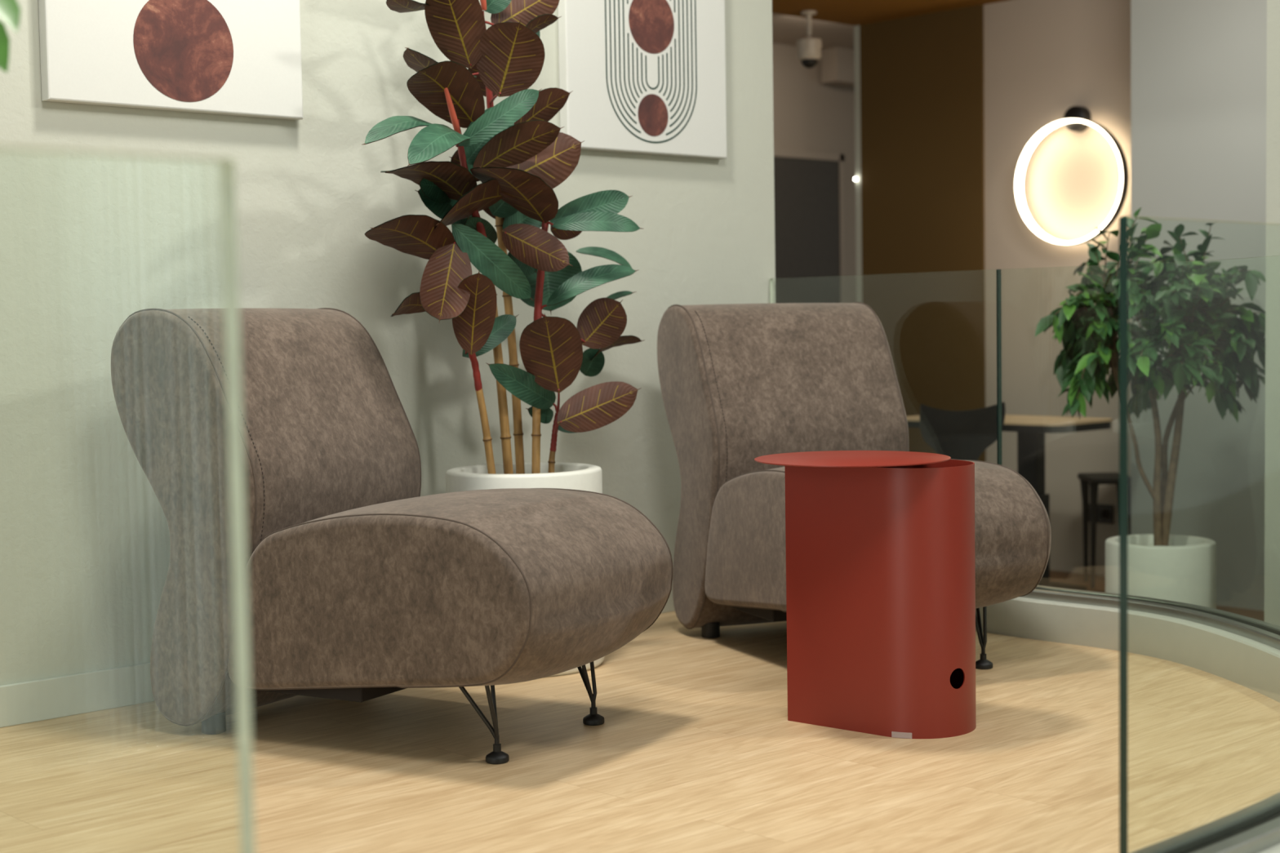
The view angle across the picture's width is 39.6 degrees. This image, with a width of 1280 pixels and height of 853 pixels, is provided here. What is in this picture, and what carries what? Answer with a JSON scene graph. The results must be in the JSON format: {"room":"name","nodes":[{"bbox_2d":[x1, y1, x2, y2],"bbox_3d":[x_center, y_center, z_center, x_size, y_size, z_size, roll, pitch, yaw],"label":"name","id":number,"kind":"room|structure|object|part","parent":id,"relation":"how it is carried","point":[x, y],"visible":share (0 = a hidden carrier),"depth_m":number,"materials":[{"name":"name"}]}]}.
{"room":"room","nodes":[
{"label":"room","id":0,"kind":"room"},
{"bbox_2d":[0,0,775,685],"bbox_3d":[-2.034,-0.631,3.085,6.526,3.200,0.160,-4,5,-43],"label":"wall","id":1,"kind":"structure","parent":0,"point":[89,242],"depth_m":4.08,"materials":[{"name":"paint"}]},
{"bbox_2d":[38,0,302,119],"bbox_3d":[-1.019,-1.105,3.886,0.618,0.820,0.032,-4,5,-43],"label":"canvas painting","id":2,"kind":"object","parent":1,"relation":"attached to","point":[227,57],"visible":1,"depth_m":3.88},
{"bbox_2d":[0,582,675,728],"bbox_3d":[-1.954,0.627,3.097,6.526,0.086,0.012,-4,5,-43],"label":"baseboard","id":3,"kind":"structure","parent":1,"relation":"attached to","point":[42,700],"depth_m":3.79,"materials":[{"name":"paint"}]},
{"bbox_2d":[557,0,726,159],"bbox_3d":[0.014,-1.159,4.858,0.602,0.820,0.032,-4,5,-43],"label":"canvas painting","id":4,"kind":"object","parent":1,"relation":"attached to","point":[647,77],"visible":1,"depth_m":4.85},
{"bbox_2d":[0,611,1279,852],"bbox_3d":[0.311,0.924,0.712,6.530,0.300,6.950,-4,5,-43],"label":"floor","id":5,"kind":"structure","parent":0,"point":[696,748],"depth_m":3.28,"materials":[{"name":"brown wood"}]},
{"bbox_2d":[0,0,20,72],"bbox_3d":[-0.941,-0.088,1.930,0.558,1.618,0.377,-2,4,-15],"label":"ficus tree","id":6,"kind":"object","parent":5,"relation":"on","point":[10,10],"visible":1,"depth_m":1.83,"materials":[{"name":"green plant"}]},
{"bbox_2d":[111,307,673,764],"bbox_3d":[-0.500,0.183,3.626,1.039,0.861,0.557,1,4,30],"label":"lounge armchair","id":7,"kind":"object","parent":5,"relation":"on","point":[362,586],"visible":0.95,"depth_m":3.48,"materials":[{"name":"fabric"}]},
{"bbox_3d":[-0.777,0.169,3.783,0.401,0.843,0.557,1,4,30],"label":"backrest","id":8,"kind":"part","parent":7,"relation":"part of","materials":[{"name":"fabric"}]},
{"bbox_3d":[-0.555,0.499,3.679,0.310,0.030,0.457,1,4,30],"label":"board","id":9,"kind":"part","parent":7,"relation":"part of","materials":[{"name":"brown wood"}]},
{"bbox_3d":[-0.373,0.322,3.563,0.751,0.382,0.557,1,4,30],"label":"seat","id":10,"kind":"part","parent":7,"relation":"part of","materials":[{"name":"fabric"}]},
{"bbox_3d":[-0.309,0.514,3.328,0.084,0.143,0.046,-2,4,-15],"label":"hairpin leg","id":11,"kind":"part","parent":7,"relation":"part of","materials":[{"name":"black metal"}]},
{"bbox_3d":[-0.121,0.491,3.660,0.046,0.143,0.084,-2,4,-15],"label":"hairpin leg","id":12,"kind":"part","parent":7,"relation":"part of","materials":[{"name":"black metal"}]},
{"bbox_2d":[362,0,643,677],"bbox_3d":[-0.332,-0.316,4.175,0.380,1.786,0.930,2,4,41],"label":"rubber plant","id":13,"kind":"object","parent":5,"relation":"on","point":[511,146],"visible":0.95,"depth_m":4.13,"materials":[{"name":"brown plant"}]},
{"bbox_3d":[-0.387,-0.534,4.122,0.021,0.345,0.139,1,4,28],"label":"stem","id":14,"kind":"part","parent":13,"relation":"part of","materials":[{"name":"red plant"}]},
{"bbox_3d":[-0.384,-0.182,4.117,0.022,0.201,0.050,0,4,15],"label":"stem","id":15,"kind":"part","parent":13,"relation":"part of","materials":[{"name":"red plant"}]},
{"bbox_3d":[-0.357,-0.752,4.230,0.020,0.460,0.084,0,4,20],"label":"stem","id":16,"kind":"part","parent":13,"relation":"part of","materials":[{"name":"red plant"}]},
{"bbox_3d":[-0.274,0.336,4.273,0.374,0.472,0.374,-4,5,-43],"label":"planter","id":17,"kind":"part","parent":13,"relation":"part of","materials":[{"name":"white ceramic"}]},
{"bbox_3d":[-0.233,-0.384,4.261,0.055,0.377,0.023,-1,3,-5],"label":"stem","id":18,"kind":"part","parent":13,"relation":"part of","materials":[{"name":"red plant"}]},
{"bbox_3d":[-0.207,0.014,4.337,0.028,0.095,0.016,-1,3,3],"label":"stem","id":19,"kind":"part","parent":13,"relation":"part of","materials":[{"name":"red plant"}]},
{"bbox_2d":[657,302,1051,669],"bbox_3d":[0.492,0.122,4.377,0.557,0.861,1.039,-2,4,-22],"label":"lounge armchair","id":20,"kind":"object","parent":5,"relation":"on","point":[740,384],"visible":0.63,"depth_m":4.48,"materials":[{"name":"fabric"}]},
{"bbox_3d":[0.471,0.435,4.461,0.457,0.030,0.310,-2,4,-22],"label":"board","id":21,"kind":"part","parent":20,"relation":"part of","materials":[{"name":"brown wood"}]},
{"bbox_3d":[0.374,0.098,4.672,0.557,0.843,0.401,-2,4,-22],"label":"backrest","id":22,"kind":"part","parent":20,"relation":"part of","materials":[{"name":"fabric"}]},
{"bbox_3d":[0.548,0.266,4.252,0.557,0.382,0.751,-2,4,-22],"label":"seat","id":23,"kind":"part","parent":20,"relation":"part of","materials":[{"name":"fabric"}]},
{"bbox_3d":[0.799,0.446,4.174,0.046,0.143,0.084,1,4,23],"label":"hairpin leg","id":24,"kind":"part","parent":20,"relation":"part of","materials":[{"name":"black metal"}]},
{"bbox_2d":[754,450,976,738],"bbox_3d":[0.434,0.332,3.552,0.409,0.542,0.390,-4,5,-43],"label":"side table","id":25,"kind":"object","parent":5,"relation":"on","point":[881,559],"visible":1,"depth_m":3.48,"materials":[{"name":"red metal"}]},
{"bbox_3d":[0.421,0.064,3.530,0.387,0.004,0.387,0,3,11],"label":"lid","id":26,"kind":"part","parent":25,"relation":"part of","materials":[{"name":"red metal"}]},
{"bbox_2d":[975,585,1279,852],"bbox_3d":[0.969,0.670,3.810,1.029,0.419,3.200,-1,3,-4],"label":"curb","id":27,"kind":"object","parent":5,"relation":"on","point":[1243,651],"visible":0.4,"depth_m":4.12,"materials":[{"name":"paint"}]},
{"bbox_2d":[769,269,999,464],"bbox_3d":[0.670,-0.005,4.964,0.026,0.836,0.847,-4,4,-39],"label":"railing panel","id":28,"kind":"object","parent":27,"relation":"on","point":[771,279],"visible":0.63,"depth_m":4.63,"materials":[{"name":"teal"}]},
{"bbox_2d":[998,255,1276,465],"bbox_3d":[1.258,0.050,3.876,0.274,0.836,1.623,-2,3,-14],"label":"railing panel","id":29,"kind":"object","parent":27,"relation":"on","point":[999,270],"visible":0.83,"depth_m":4.62,"materials":[{"name":"teal"}]},
{"bbox_2d":[1119,216,1279,852],"bbox_3d":[0.984,0.129,2.614,0.073,0.836,1.118,2,4,40],"label":"glass partition","id":30,"kind":"object","parent":27,"relation":"on","point":[1123,220],"visible":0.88,"depth_m":2.21,"materials":[{"name":"teal"}]},
{"bbox_3d":[-0.912,0.735,0.713,1.770,0.119,0.150,-4,5,-43],"label":"trim","id":31,"kind":"structure","parent":5,"relation":"on","visible":0},
{"bbox_2d":[0,146,255,852],"bbox_3d":[-0.924,0.275,0.681,1.757,0.836,0.020,-4,5,-43],"label":"glass partition","id":32,"kind":"object","parent":31,"relation":"on","point":[227,166],"visible":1,"depth_m":1.27,"materials":[{"name":"clear glass"}]},
{"bbox_2d":[772,13,853,48],"bbox_3d":[0.564,-2.167,9.835,6.500,0.100,2.730,-4,5,-43],"label":"ceiling","id":33,"kind":"structure","parent":0,"point":[787,29],"depth_m":9.46,"materials":[{"name":"white paint"}]},
{"bbox_2d":[772,42,856,302],"bbox_3d":[1.093,-0.837,10.324,4.800,2.650,0.170,-4,5,-43],"label":"wall","id":34,"kind":"structure","parent":0,"point":[829,108],"depth_m":10.11,"materials":[{"name":"white paint"}]},
{"bbox_2d":[773,148,845,302],"bbox_3d":[0.834,-0.510,9.922,0.990,2.054,0.079,-4,5,-43],"label":"door","id":35,"kind":"structure","parent":34,"relation":"in","point":[810,237],"depth_m":10.02,"materials":[{"name":"metal"}]},
{"bbox_2d":[821,46,854,87],"bbox_3d":[1.339,-2.063,10.303,0.744,0.189,0.120,-4,5,-43],"label":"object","id":36,"kind":"structure","parent":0,"point":[837,64],"depth_m":10.05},
{"bbox_2d":[772,0,1007,26],"bbox_3d":[1.214,-1.860,6.719,2.353,0.124,2.726,-4,5,-43],"label":"ceiling","id":37,"kind":"structure","parent":0,"point":[851,12],"depth_m":7.93,"materials":[{"name":"brown wood"}]},
{"bbox_2d":[795,9,822,68],"bbox_3d":[0.761,-1.740,7.997,0.116,0.253,0.116,-4,5,-43],"label":"security camera","id":38,"kind":"object","parent":37,"relation":"attached to","point":[809,47],"visible":1,"depth_m":7.96,"materials":[{"name":"white plastic"}]},
{"bbox_2d":[859,0,1130,576],"bbox_3d":[2.642,-0.589,6.900,0.162,2.510,4.450,-4,5,-43],"label":"wall","id":39,"kind":"structure","parent":0,"point":[1043,59],"depth_m":7.90,"materials":[{"name":"brown paint"}]},
{"bbox_2d":[853,25,862,302],"bbox_3d":[1.104,-0.655,8.531,0.162,2.500,0.035,-4,5,-43],"label":"trim","id":40,"kind":"structure","parent":39,"relation":"attached to","point":[856,28],"depth_m":8.44,"materials":[{"name":"paint"}]},
{"bbox_2d":[1014,106,1128,244],"bbox_3d":[1.840,-1.065,7.540,0.099,0.588,0.532,-4,5,-43],"label":"wall lamp","id":41,"kind":"object","parent":39,"relation":"attached to","point":[1076,118],"visible":0.97,"depth_m":7.51,"materials":[{"name":"black metal"},{"name":"glowing white light diffuser"}]},
{"bbox_2d":[1088,503,1113,524],"bbox_3d":[1.962,0.372,7.584,0.015,0.080,0.125,-4,5,-43],"label":"wall socket","id":42,"kind":"object","parent":39,"relation":"attached to","point":[1104,512],"visible":0.57,"depth_m":7.56,"materials":[{"name":"black plastic"}]},
{"bbox_2d":[1100,508,1111,520],"bbox_3d":[1.980,0.373,7.557,0.004,0.052,0.052,-4,5,-43],"label":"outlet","id":43,"kind":"object","parent":42,"relation":"attached to","point":[1105,513],"depth_m":7.56,"materials":[{"name":"black plastic"}]},
{"bbox_2d":[1049,569,1264,621],"bbox_3d":[3.219,0.669,7.740,8.800,0.120,13.200,-4,5,-43],"label":"floor","id":44,"kind":"structure","parent":0,"point":[1064,577],"depth_m":7.39,"materials":[{"name":"brown wood"}]},
{"bbox_2d":[920,401,1005,460],"bbox_3d":[1.078,0.312,6.427,0.479,0.823,0.617,-1,3,-7],"label":"dining chair","id":45,"kind":"object","parent":44,"relation":"on","point":[960,435],"visible":0.49,"depth_m":6.14,"materials":[{"name":"black metal"}]},
{"bbox_2d":[906,414,1112,591],"bbox_3d":[1.492,0.321,6.980,0.700,0.722,0.780,-4,5,-43],"label":"table","id":46,"kind":"object","parent":44,"relation":"on","point":[1031,430],"visible":0.34,"depth_m":6.90,"materials":[{"name":"brown wood"}]},
{"bbox_2d":[1077,472,1130,588],"bbox_3d":[1.937,0.427,7.360,0.202,0.452,0.260,-1,3,0],"label":"stool","id":47,"kind":"object","parent":44,"relation":"on","point":[1091,482],"visible":0.7,"depth_m":7.25,"materials":[{"name":"black wood"}]},
{"bbox_3d":[1.865,0.433,7.456,0.037,0.431,0.046,-1,3,0],"label":"leg","id":48,"kind":"part","parent":47,"relation":"part of","materials":[{"name":"black wood"}]},
{"bbox_3d":[1.854,0.445,7.256,0.037,0.431,0.046,-1,3,0],"label":"leg","id":49,"kind":"part","parent":47,"relation":"part of","materials":[{"name":"black metal"}]},
{"bbox_3d":[1.925,0.214,7.348,0.175,0.027,0.260,-1,3,0],"label":"seat","id":50,"kind":"part","parent":47,"relation":"part of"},
{"bbox_3d":[2.017,0.430,7.456,0.041,0.431,0.046,-1,3,0],"label":"leg","id":51,"kind":"part","parent":47,"relation":"part of","materials":[{"name":"black wood"}]},
{"bbox_3d":[2.004,0.443,7.256,0.037,0.431,0.046,-1,3,0],"label":"leg","id":52,"kind":"part","parent":47,"relation":"part of","materials":[{"name":"black wood"}]},
{"bbox_2d":[1035,207,1266,608],"bbox_3d":[1.649,0.036,5.604,0.778,1.450,0.721,-4,5,-43],"label":"ficus tree","id":53,"kind":"object","parent":44,"relation":"on","point":[1200,327],"visible":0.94,"depth_m":5.50,"materials":[{"name":"green plant"}]},
{"bbox_3d":[1.642,0.560,5.611,0.336,0.403,0.336,-4,5,-43],"label":"planter","id":54,"kind":"part","parent":53,"relation":"part of","materials":[{"name":"white ceramic"}]},
{"bbox_2d":[1130,0,1266,610],"bbox_3d":[3.009,-0.892,6.078,0.380,3.200,2.771,-4,5,-43],"label":"wall","id":55,"kind":"structure","parent":0,"point":[1198,68],"depth_m":6.73,"materials":[{"name":"white paint"}]},
{"bbox_2d":[1264,0,1279,626],"bbox_3d":[2.683,-0.801,4.650,0.550,3.200,1.935,-4,5,-43],"label":"wall","id":56,"kind":"structure","parent":0,"point":[1272,468],"depth_m":5.18,"materials":[{"name":"paint"}]}
]}

